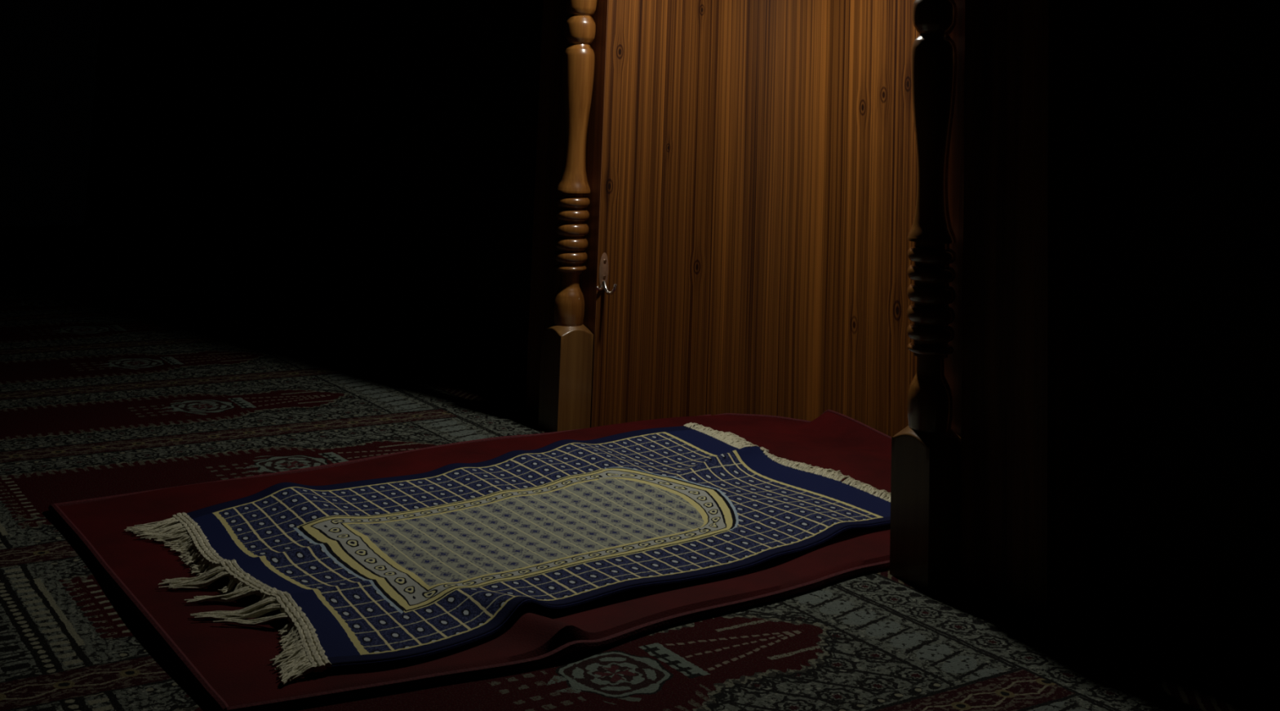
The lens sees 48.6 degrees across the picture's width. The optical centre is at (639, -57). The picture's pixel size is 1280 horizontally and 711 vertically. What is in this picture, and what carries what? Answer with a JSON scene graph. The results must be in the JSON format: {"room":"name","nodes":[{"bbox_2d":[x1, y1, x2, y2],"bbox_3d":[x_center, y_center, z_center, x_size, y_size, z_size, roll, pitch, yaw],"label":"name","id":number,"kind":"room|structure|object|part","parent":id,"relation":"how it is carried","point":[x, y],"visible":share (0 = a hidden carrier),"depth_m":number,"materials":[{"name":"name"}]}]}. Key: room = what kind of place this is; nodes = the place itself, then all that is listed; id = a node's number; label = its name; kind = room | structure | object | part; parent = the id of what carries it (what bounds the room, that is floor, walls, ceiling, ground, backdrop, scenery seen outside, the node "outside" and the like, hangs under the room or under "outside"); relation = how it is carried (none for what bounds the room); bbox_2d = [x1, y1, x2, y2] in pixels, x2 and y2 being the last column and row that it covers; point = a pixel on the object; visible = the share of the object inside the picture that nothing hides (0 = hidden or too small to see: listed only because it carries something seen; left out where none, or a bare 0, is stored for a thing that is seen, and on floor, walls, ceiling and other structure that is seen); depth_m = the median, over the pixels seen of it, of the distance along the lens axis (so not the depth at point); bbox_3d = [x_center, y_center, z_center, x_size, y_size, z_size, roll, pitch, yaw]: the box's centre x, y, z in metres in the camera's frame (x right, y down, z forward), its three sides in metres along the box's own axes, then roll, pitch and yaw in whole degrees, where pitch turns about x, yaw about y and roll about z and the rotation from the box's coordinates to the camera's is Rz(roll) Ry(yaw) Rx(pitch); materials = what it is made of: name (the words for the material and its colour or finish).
{"room":"mosque","nodes":[
{"label":"mosque","id":0,"kind":"room"},
{"bbox_2d":[84,0,542,396],"bbox_3d":[-1.442,0.141,5.399,0.060,2.262,4.750,6,-8,-33],"label":"wall","id":1,"kind":"structure","parent":0,"point":[367,167],"depth_m":4.50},
{"bbox_2d":[0,225,1279,710],"bbox_3d":[-1.813,0.984,2.747,5.400,0.038,8.600,6,-8,-33],"label":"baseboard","id":2,"kind":"structure","parent":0,"point":[1088,623],"depth_m":2.05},
{"bbox_2d":[0,231,1269,710],"bbox_3d":[-2.143,0.918,2.494,3.962,0.012,7.860,6,-8,-33],"label":"carpet","id":3,"kind":"object","parent":2,"relation":"on","point":[123,371],"visible":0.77,"depth_m":2.12,"materials":[{"name":"carpet"}]},
{"bbox_2d":[48,409,891,710],"bbox_3d":[-0.082,0.957,2.439,1.666,0.044,1.021,7,-8,-38],"label":"floor mat","id":4,"kind":"object","parent":3,"relation":"on","point":[230,664],"visible":0.45,"depth_m":2.03,"materials":[{"name":"red fabric"}]},
{"bbox_2d":[124,422,890,684],"bbox_3d":[-0.136,0.934,2.331,1.319,0.042,0.726,8,-9,-41],"label":"rug","id":5,"kind":"object","parent":4,"relation":"on","point":[382,571],"visible":0.96,"depth_m":2.20,"materials":[{"name":"blue fabric"}]},
{"bbox_3d":[-0.557,0.882,1.980,0.050,0.028,0.684,6,-8,-33],"label":"heading cord","id":6,"kind":"part","parent":5,"relation":"part of","materials":[{"name":"beige fabric"}]},
{"bbox_2d":[537,0,596,432],"bbox_3d":[-0.124,-0.070,3.181,0.081,2.249,0.081,6,-8,-33],"label":"turned column","id":7,"kind":"structure","parent":3,"relation":"on","point":[566,346],"depth_m":3.07,"materials":[{"name":"brown wood"}]},
{"bbox_2d":[889,0,960,590],"bbox_3d":[0.478,-0.150,2.287,0.081,2.249,0.081,6,-8,-33],"label":"turned column","id":8,"kind":"structure","parent":3,"relation":"on","point":[926,476],"depth_m":2.18,"materials":[{"name":"brown wood"}]},
{"bbox_2d":[592,0,919,436],"bbox_3d":[0.433,-0.082,2.904,0.525,2.250,1.060,6,-8,-33],"label":"wooden door","id":9,"kind":"structure","parent":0,"point":[758,193],"depth_m":3.21,"materials":[{"name":"brown wood"}]},
{"bbox_2d":[525,0,608,427],"bbox_3d":[-0.097,-0.056,3.301,0.134,2.250,0.249,6,-8,-33],"label":"trim","id":10,"kind":"structure","parent":9,"relation":"attached to","point":[544,280],"depth_m":3.22,"materials":[{"name":"brown wood"}]},
{"bbox_2d":[595,252,617,294],"bbox_3d":[-0.070,0.716,3.067,0.036,0.088,0.054,6,-8,-33],"label":"coat hook","id":11,"kind":"object","parent":9,"relation":"attached to","point":[603,268],"visible":1,"depth_m":3.08,"materials":[{"name":"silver metal"}]},
{"bbox_2d":[944,0,1102,619],"bbox_3d":[0.600,-0.149,2.266,0.134,2.250,0.249,6,-8,-33],"label":"trim","id":12,"kind":"structure","parent":9,"relation":"attached to","point":[1023,372],"depth_m":2.10,"materials":[{"name":"brown wood"}]},
{"bbox_2d":[1101,0,1279,690],"bbox_3d":[1.376,-0.235,1.213,0.060,2.262,2.330,6,-8,-33],"label":"wall","id":13,"kind":"structure","parent":0,"point":[1190,89],"depth_m":1.96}
]}

